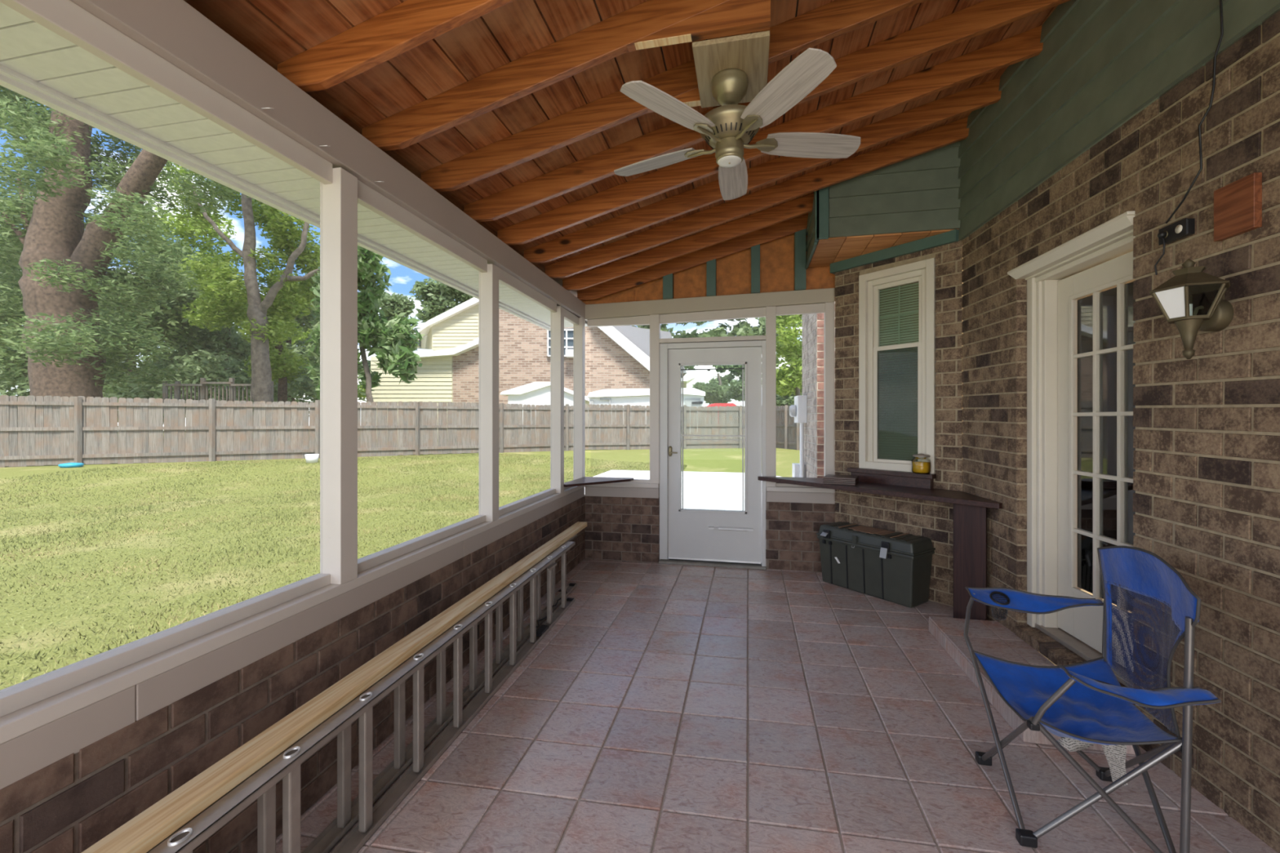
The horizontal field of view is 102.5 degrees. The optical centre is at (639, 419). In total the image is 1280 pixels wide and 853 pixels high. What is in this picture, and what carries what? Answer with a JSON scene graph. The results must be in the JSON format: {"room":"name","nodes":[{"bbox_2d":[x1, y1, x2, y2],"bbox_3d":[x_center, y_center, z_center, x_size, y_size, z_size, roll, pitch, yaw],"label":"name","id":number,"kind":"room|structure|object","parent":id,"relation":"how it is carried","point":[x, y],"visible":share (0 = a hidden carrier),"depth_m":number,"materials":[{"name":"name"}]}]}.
{"room":"screened porch","nodes":[
{"label":"screened porch","id":0,"kind":"room"},
{"bbox_2d":[0,0,586,852],"bbox_3d":[-1.210,0.123,2.027,0.188,2.593,6.673,0,0,11],"label":"wall","id":1,"kind":"structure","parent":0,"point":[87,746],"depth_m":1.78,"materials":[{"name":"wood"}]},
{"bbox_2d":[0,2,587,330],"bbox_3d":[-1.458,-1.046,2.188,0.495,0.148,6.882,0,0,12],"label":"roof eave","id":2,"kind":"object","parent":1,"relation":"attached to","point":[37,64],"visible":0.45,"depth_m":1.80,"materials":[{"name":"white plastic"}]},
{"bbox_2d":[564,476,633,487],"bbox_3d":[-0.392,0.582,4.794,0.540,0.022,0.639,0,0,12],"label":"corner shelf","id":3,"kind":"object","parent":1,"relation":"on","point":[584,481],"visible":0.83,"depth_m":4.84,"materials":[{"name":"wood"}]},
{"bbox_2d":[183,0,1070,300],"bbox_3d":[0.249,-1.773,1.838,4.170,1.218,6.900,0,0,12],"label":"ceiling","id":4,"kind":"structure","parent":0,"point":[517,113],"depth_m":2.56,"materials":[{"name":"brown wood"}]},
{"bbox_2d":[626,0,770,112],"bbox_3d":[0.265,-1.551,2.200,0.552,0.166,0.462,0,0,12],"label":"board","id":5,"kind":"object","parent":4,"relation":"attached to","point":[748,53],"visible":0.75,"depth_m":2.01,"materials":[{"name":"brown wood"}]},
{"bbox_2d":[613,47,860,199],"bbox_3d":[0.398,-1.287,2.260,1.113,0.362,1.072,0,0,12],"label":"ceiling fan","id":6,"kind":"object","parent":5,"relation":"hanging from","point":[729,128],"visible":1,"depth_m":2.15,"materials":[{"name":"white wood"}]},
{"bbox_2d":[581,228,835,573],"bbox_3d":[1.050,-0.409,4.889,3.459,3.658,0.160,0,0,12],"label":"wall","id":7,"kind":"structure","parent":0,"point":[626,521],"depth_m":4.90,"materials":[{"name":"brick"}]},
{"bbox_2d":[668,346,761,564],"bbox_3d":[0.713,0.341,4.943,0.894,2.067,0.103,0,0,12],"label":"door","id":8,"kind":"structure","parent":7,"relation":"in","point":[713,535],"depth_m":4.94,"materials":[{"name":"white paint"}]},
{"bbox_2d":[275,558,1277,852],"bbox_3d":[0.371,1.470,1.692,3.530,0.141,6.752,0,0,12],"label":"floor","id":9,"kind":"structure","parent":0,"point":[669,708],"depth_m":2.15,"materials":[{"name":"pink tile"}]},
{"bbox_2d":[146,533,577,852],"bbox_3d":[-0.953,1.167,1.837,0.157,0.463,5.010,0,0,10],"label":"ladder","id":10,"kind":"object","parent":9,"relation":"on","point":[260,785],"visible":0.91,"depth_m":1.94,"materials":[{"name":"metal"}]},
{"bbox_2d":[81,521,586,852],"bbox_3d":[-0.949,0.923,2.065,0.089,0.038,5.055,0,0,10],"label":"board","id":11,"kind":"object","parent":10,"relation":"on","point":[144,832],"visible":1,"depth_m":1.48,"materials":[{"name":"brown wood"}]},
{"bbox_2d":[816,521,935,608],"bbox_3d":[1.877,1.147,4.176,0.369,0.501,0.842,0,0,-34],"label":"trunk","id":12,"kind":"object","parent":9,"relation":"on","point":[891,566],"visible":1,"depth_m":4.02,"materials":[{"name":"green plastic"}]},
{"bbox_2d":[758,476,1001,620],"bbox_3d":[1.852,0.963,4.140,0.432,0.871,1.949,0,0,-37],"label":"countertop","id":13,"kind":"structure","parent":9,"relation":"on","point":[970,510],"depth_m":3.48,"materials":[{"name":"brown wood"}]},
{"bbox_2d":[822,474,858,484],"bbox_3d":[1.671,0.497,4.268,0.271,0.057,0.220,0,0,23],"label":"stack","id":14,"kind":"object","parent":13,"relation":"on","point":[829,478],"visible":1,"depth_m":4.19,"materials":[{"name":"brown wood"}]},
{"bbox_2d":[928,616,1135,755],"bbox_3d":[1.998,1.349,2.767,0.430,0.099,1.198,0,0,12],"label":"tiled step","id":15,"kind":"structure","parent":9,"relation":"on","point":[992,638],"depth_m":2.91,"materials":[{"name":"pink tile"}]},
{"bbox_2d":[963,546,1221,852],"bbox_3d":[1.580,0.930,1.927,0.572,0.934,0.844,0,0,25],"label":"chair","id":16,"kind":"object","parent":9,"relation":"on","point":[1085,704],"visible":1,"depth_m":1.83,"materials":[{"name":"blue fabric"}]},
{"bbox_2d":[989,591,1009,620],"bbox_3d":[1.613,0.836,2.301,0.078,0.116,0.071,0,0,12],"label":"cup holder","id":17,"kind":"object","parent":16,"relation":"on","point":[997,599],"depth_m":2.29,"materials":[{"name":"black fabric"}]},
{"bbox_2d":[801,313,821,477],"bbox_3d":[2.226,-0.050,6.611,0.100,3.000,1.052,0,0,8],"label":"wall","id":18,"kind":"structure","parent":0,"point":[809,323],"depth_m":6.50,"materials":[{"name":"brick"}]},
{"bbox_2d":[789,395,807,477],"bbox_3d":[2.125,0.550,6.933,0.213,1.740,0.356,0,0,12],"label":"meter box","id":19,"kind":"object","parent":18,"relation":"attached to","point":[798,411],"visible":0.81,"depth_m":6.83,"materials":[{"name":"white plastic"}]},
{"bbox_2d":[817,301,835,478],"bbox_3d":[2.550,-0.050,6.026,0.900,3.000,0.102,0,0,15],"label":"wall","id":20,"kind":"structure","parent":0,"point":[820,316],"depth_m":6.09,"materials":[{"name":"brick"}]},
{"bbox_2d":[804,141,960,269],"bbox_3d":[1.987,-1.790,4.314,1.088,0.800,0.879,0,0,12],"label":"wall","id":21,"kind":"structure","parent":0,"point":[916,197],"depth_m":3.91,"materials":[{"name":"teal paint"}]},
{"bbox_2d":[835,240,963,606],"bbox_3d":[2.107,0.040,4.236,0.102,2.760,1.046,0,0,-37],"label":"wall","id":22,"kind":"structure","parent":0,"point":[932,520],"depth_m":3.96,"materials":[{"name":"brick"}]},
{"bbox_2d":[847,466,936,488],"bbox_3d":[2.046,0.477,4.198,0.105,0.125,0.695,0,0,-37],"label":"windowsill","id":23,"kind":"structure","parent":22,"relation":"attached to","point":[911,479],"depth_m":4.13,"materials":[{"name":"brown wood"}]},
{"bbox_2d":[911,453,931,474],"bbox_3d":[2.183,0.338,3.983,0.133,0.154,0.133,0,0,12],"label":"glass jar","id":24,"kind":"object","parent":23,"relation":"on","point":[917,467],"visible":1,"depth_m":3.94,"materials":[{"name":"yellow glass"}]},
{"bbox_2d":[830,229,959,274],"bbox_3d":[2.065,-1.369,4.227,0.080,0.087,1.072,0,0,-37],"label":"trim","id":25,"kind":"structure","parent":22,"relation":"attached to","point":[952,236],"depth_m":4.14,"materials":[{"name":"teal paint"}]},
{"bbox_2d":[858,257,936,474],"bbox_3d":[2.203,-0.400,4.274,0.322,1.800,0.700,0,0,-37],"label":"window","id":26,"kind":"structure","parent":22,"relation":"in","point":[897,313],"depth_m":4.27,"materials":[{"name":"beige paint"}]},
{"bbox_2d":[879,311,918,318],"bbox_3d":[2.136,-0.866,4.231,0.006,0.010,0.334,0,0,-37],"label":"grille","id":27,"kind":"object","parent":26,"relation":"attached to","point":[898,314],"depth_m":4.23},
{"bbox_2d":[897,285,899,344],"bbox_3d":[2.136,-0.861,4.231,0.006,0.488,0.010,0,0,-37],"label":"grille","id":28,"kind":"object","parent":26,"relation":"attached to","point":[898,286],"depth_m":4.23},
{"bbox_2d":[958,0,1279,852],"bbox_3d":[1.996,-0.414,0.950,0.123,3.671,5.770,0,0,8],"label":"wall","id":29,"kind":"structure","parent":0,"point":[1206,433],"depth_m":2.04,"materials":[{"name":"brick"}]},
{"bbox_2d":[1007,210,1135,688],"bbox_3d":[2.347,0.161,2.666,0.330,2.138,0.930,0,0,8],"label":"door","id":30,"kind":"structure","parent":29,"relation":"in","point":[1080,322],"depth_m":2.78,"materials":[{"name":"beige paint"}]},
{"bbox_2d":[1015,625,1134,704],"bbox_3d":[2.261,1.264,2.662,0.140,0.076,0.913,0,0,8],"label":"doorstep","id":31,"kind":"object","parent":29,"relation":"attached to","point":[1055,652],"visible":0.41,"depth_m":2.82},
{"bbox_2d":[1157,217,1195,244],"bbox_3d":[2.086,-0.735,2.008,0.054,0.064,0.123,0,0,8],"label":"outlet box","id":32,"kind":"object","parent":29,"relation":"attached to","point":[1182,228],"visible":0.99,"depth_m":1.99,"materials":[{"name":"black plastic"}]},
{"bbox_2d":[1154,237,1165,275],"bbox_3d":[2.085,-0.661,2.059,0.005,0.152,0.048,0,0,8],"label":"wire","id":33,"kind":"object","parent":32,"relation":"attached to","point":[1163,240],"visible":1,"depth_m":2.05,"materials":[{"name":"black plastic"}]},
{"bbox_2d":[1174,224,1182,233],"bbox_3d":[2.075,-0.735,1.978,0.003,0.032,0.032,0,0,8],"label":"socket","id":34,"kind":"object","parent":32,"relation":"attached to","point":[1178,228],"depth_m":1.98,"materials":[{"name":"beige paint"}]},
{"bbox_2d":[1148,258,1233,359],"bbox_3d":[1.966,-0.396,1.830,0.241,0.360,0.212,0,0,12],"label":"wall lantern","id":35,"kind":"object","parent":29,"relation":"attached to","point":[1191,300],"visible":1,"depth_m":1.81,"materials":[{"name":"brown metal"}]},
{"bbox_2d":[1189,303,1192,315],"bbox_3d":[1.956,-0.386,1.830,0.019,0.050,0.020,0,0,12],"label":"candle","id":36,"kind":"object","parent":35,"relation":"on","point":[1190,304],"depth_m":1.82,"materials":[{"name":"white plastic"}]},
{"bbox_2d":[1165,0,1223,223],"bbox_3d":[2.066,-1.200,1.919,0.006,0.847,0.233,0,0,8],"label":"power cord","id":37,"kind":"object","parent":29,"relation":"hanging from","point":[1220,1],"visible":1,"depth_m":1.85,"materials":[{"name":"black plastic"}]},
{"bbox_2d":[1213,172,1262,241],"bbox_3d":[2.067,-0.733,1.778,0.024,0.182,0.141,0,0,8],"label":"plaque","id":38,"kind":"object","parent":29,"relation":"attached to","point":[1237,205],"visible":1,"depth_m":1.76,"materials":[{"name":"brown wood"}]},
{"label":"outside","id":39,"kind":"structure","parent":0,"visible":0},
{"bbox_2d":[162,377,273,413],"bbox_3d":[-17.715,-1.019,21.510,4.582,1.480,0.220,0,0,0],"label":"deck railing","id":40,"kind":"object","parent":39,"point":[177,385],"visible":0.45,"depth_m":21.50,"materials":[{"name":"grey wood"}]},
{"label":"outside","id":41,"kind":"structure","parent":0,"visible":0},
{"bbox_2d":[0,430,799,690],"bbox_3d":[-0.545,1.290,33.837,105.000,0.340,94.000,0,0,12],"label":"lawn","id":42,"kind":"structure","parent":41,"point":[713,460],"depth_m":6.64,"materials":[{"name":"plant"}]},
{"bbox_2d":[0,228,28,388],"bbox_3d":[-34.720,-5.067,26.936,11.753,12.542,6.464,0,0,28],"label":"tree","id":43,"kind":"object","parent":42,"relation":"on","point":[21,361],"visible":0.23,"depth_m":25.23,"materials":[{"name":"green plant"}]},
{"bbox_2d":[0,217,126,388],"bbox_3d":[-33.840,-5.293,30.119,12.179,13.008,7.483,0,0,12],"label":"tree","id":44,"kind":"object","parent":42,"relation":"on","point":[87,218],"visible":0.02,"depth_m":28.80,"materials":[{"name":"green plant"}]},
{"bbox_2d":[57,462,84,467],"bbox_3d":[-13.421,1.065,12.115,0.420,0.110,0.420,0,0,12],"label":"sled","id":45,"kind":"object","parent":42,"relation":"on","point":[67,464],"visible":1,"depth_m":12.00,"materials":[{"name":"blue plastic"}]},
{"bbox_2d":[0,84,249,426],"bbox_3d":[-17.922,-10.096,16.249,14.387,22.660,6.900,0,0,3],"label":"oak tree","id":46,"kind":"object","parent":42,"relation":"on","point":[64,266],"visible":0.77,"depth_m":15.68,"materials":[{"name":"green plant"}]},
{"bbox_2d":[115,269,177,364],"bbox_3d":[-43.434,-5.700,44.000,19.244,13.830,6.685,0,0,3],"label":"tree","id":47,"kind":"object","parent":42,"relation":"on","point":[144,357],"visible":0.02,"depth_m":41.32,"materials":[{"name":"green plant"}]},
{"bbox_2d":[97,233,201,424],"bbox_3d":[-26.795,-4.451,27.449,11.686,11.314,6.019,0,0,39],"label":"tree","id":48,"kind":"object","parent":42,"relation":"on","point":[168,320],"visible":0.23,"depth_m":24.73,"materials":[{"name":"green plant"}]},
{"bbox_2d":[0,355,365,438],"bbox_3d":[-41.033,-2.664,39.800,60.080,7.352,29.347,0,0,12],"label":"hedge","id":49,"kind":"object","parent":42,"relation":"on","point":[306,382],"visible":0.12,"depth_m":24.05,"materials":[{"name":"green plant"}]},
{"bbox_2d":[131,206,236,409],"bbox_3d":[-29.092,-6.072,32.856,9.445,14.551,5.517,0,0,34],"label":"tree","id":50,"kind":"object","parent":42,"relation":"on","point":[185,230],"visible":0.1,"depth_m":32.06,"materials":[{"name":"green plant"}]},
{"bbox_2d":[140,252,278,400],"bbox_3d":[-23.263,-4.203,27.820,5.627,10.816,10.978,0,0,-42],"label":"tree","id":51,"kind":"object","parent":42,"relation":"on","point":[227,348],"visible":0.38,"depth_m":25.79,"materials":[{"name":"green plant"}]},
{"bbox_2d":[157,161,319,402],"bbox_3d":[-17.520,-10.039,22.560,12.073,22.515,4.797,0,0,15],"label":"forked tree","id":52,"kind":"object","parent":42,"relation":"on","point":[263,329],"visible":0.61,"depth_m":21.18,"materials":[{"name":"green plant"}]},
{"bbox_2d":[235,325,311,400],"bbox_3d":[-35.133,-5.075,46.213,13.690,12.558,7.861,0,0,2],"label":"tree","id":53,"kind":"object","parent":42,"relation":"on","point":[292,340],"visible":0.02,"depth_m":46.06,"materials":[{"name":"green plant"}]},
{"bbox_2d":[231,273,317,435],"bbox_3d":[-23.845,-4.292,35.937,7.426,11.002,9.198,0,0,-21],"label":"tree","id":54,"kind":"object","parent":42,"relation":"on","point":[304,319],"visible":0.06,"depth_m":34.61,"materials":[{"name":"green plant"}]},
{"bbox_2d":[242,272,319,419],"bbox_3d":[-16.121,-2.902,23.584,5.415,8.222,3.134,0,0,26],"label":"slim tree","id":55,"kind":"object","parent":42,"relation":"on","point":[282,366],"visible":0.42,"depth_m":23.21,"materials":[{"name":"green plant"}]},
{"bbox_2d":[304,453,319,462],"bbox_3d":[-8.705,1.025,13.623,0.320,0.220,0.320,0,0,12],"label":"bucket","id":56,"kind":"object","parent":42,"relation":"on","point":[309,458],"visible":0.99,"depth_m":13.51,"materials":[{"name":"white paint"}]},
{"bbox_2d":[297,312,367,401],"bbox_3d":[-26.018,-4.579,42.759,9.190,11.579,5.974,0,0,44],"label":"tree","id":57,"kind":"object","parent":42,"relation":"on","point":[306,335],"visible":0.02,"depth_m":41.07,"materials":[{"name":"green plant"}]},
{"bbox_2d":[303,244,424,402],"bbox_3d":[-9.917,-3.318,18.466,4.853,9.042,3.170,0,0,-3],"label":"magnolia tree","id":58,"kind":"object","parent":42,"relation":"on","point":[394,346],"visible":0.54,"depth_m":18.13,"materials":[{"name":"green plant"}]},
{"bbox_2d":[357,291,415,380],"bbox_3d":[-29.887,-7.536,59.797,8.554,17.503,6.814,0,0,12],"label":"tree","id":59,"kind":"object","parent":42,"relation":"on","point":[397,304],"visible":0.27,"depth_m":58.12,"materials":[{"name":"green plant"}]},
{"bbox_2d":[0,395,799,467],"bbox_3d":[-5.733,0.315,15.065,28.857,1.811,10.505,0,0,-2],"label":"wooden fence","id":60,"kind":"object","parent":42,"relation":"on","point":[37,430],"visible":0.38,"depth_m":14.54,"materials":[{"name":"grey wood"}]},
{"bbox_2d":[408,277,473,322],"bbox_3d":[-17.251,-6.526,50.179,9.301,15.460,6.560,0,0,-1],"label":"tree","id":61,"kind":"object","parent":42,"relation":"on","point":[437,295],"visible":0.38,"depth_m":48.03,"materials":[{"name":"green plant"}]},
{"bbox_2d":[370,297,686,404],"bbox_3d":[-7.390,-4.269,34.250,20.270,10.938,9.900,0,0,0],"label":"house","id":62,"kind":"structure","parent":42,"relation":"on","point":[617,357],"depth_m":30.00,"materials":[{"name":"brick"}]},
{"bbox_2d":[500,382,589,439],"bbox_3d":[-4.651,-0.340,26.550,4.552,3.080,2.300,0,0,0],"label":"garden shed","id":63,"kind":"object","parent":42,"relation":"on","point":[535,393],"visible":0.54,"depth_m":25.60,"materials":[{"name":"white paint"}]},
{"bbox_2d":[586,387,705,429],"bbox_3d":[0.267,-0.111,24.000,5.271,2.621,2.400,0,0,0],"label":"trailer","id":64,"kind":"object","parent":42,"relation":"on","point":[692,397],"visible":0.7,"depth_m":22.95,"materials":[{"name":"white paint"}]},
{"bbox_2d":[681,369,696,387],"bbox_3d":[1.942,-1.640,50.000,6.273,5.680,8.000,0,0,0],"label":"house","id":65,"kind":"structure","parent":42,"relation":"on","point":[690,375],"depth_m":46.00,"materials":[{"name":"beige"}]},
{"bbox_2d":[631,316,800,368],"bbox_3d":[5.098,-6.648,54.979,27.053,15.733,7.221,0,0,0],"label":"tree","id":66,"kind":"object","parent":42,"relation":"on","point":[743,328],"visible":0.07,"depth_m":54.15,"materials":[{"name":"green plant"}]},
{"bbox_2d":[691,364,744,404],"bbox_3d":[6.702,-1.960,40.401,5.636,6.331,5.434,0,0,12],"label":"tree","id":67,"kind":"object","parent":42,"relation":"on","point":[716,390],"visible":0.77,"depth_m":39.40,"materials":[{"name":"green plant"}]},
{"bbox_2d":[706,403,736,407],"bbox_3d":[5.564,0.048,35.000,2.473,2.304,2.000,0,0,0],"label":"car","id":68,"kind":"object","parent":42,"relation":"on","point":[713,404],"visible":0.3,"depth_m":34.00,"materials":[{"name":"paint"}]},
{"bbox_2d":[776,314,802,397],"bbox_3d":[8.215,-3.573,26.422,3.436,9.553,5.668,0,0,41],"label":"tree","id":69,"kind":"object","parent":42,"relation":"on","point":[788,380],"visible":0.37,"depth_m":24.93,"materials":[{"name":"green plant"}]},
{"bbox_2d":[776,366,802,406],"bbox_3d":[10.106,-1.336,34.224,3.429,5.086,5.010,0,0,27],"label":"tree","id":70,"kind":"object","parent":42,"relation":"on","point":[785,400],"visible":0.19,"depth_m":32.68,"materials":[{"name":"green plant"}]},
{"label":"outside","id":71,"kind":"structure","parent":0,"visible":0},
{"bbox_2d":[594,470,778,511],"bbox_3d":[3.789,1.461,8.901,11.250,0.118,8.820,0,0,12],"label":"patio slab","id":72,"kind":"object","parent":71,"point":[718,491],"visible":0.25,"depth_m":10.60,"materials":[{"name":"concrete"}]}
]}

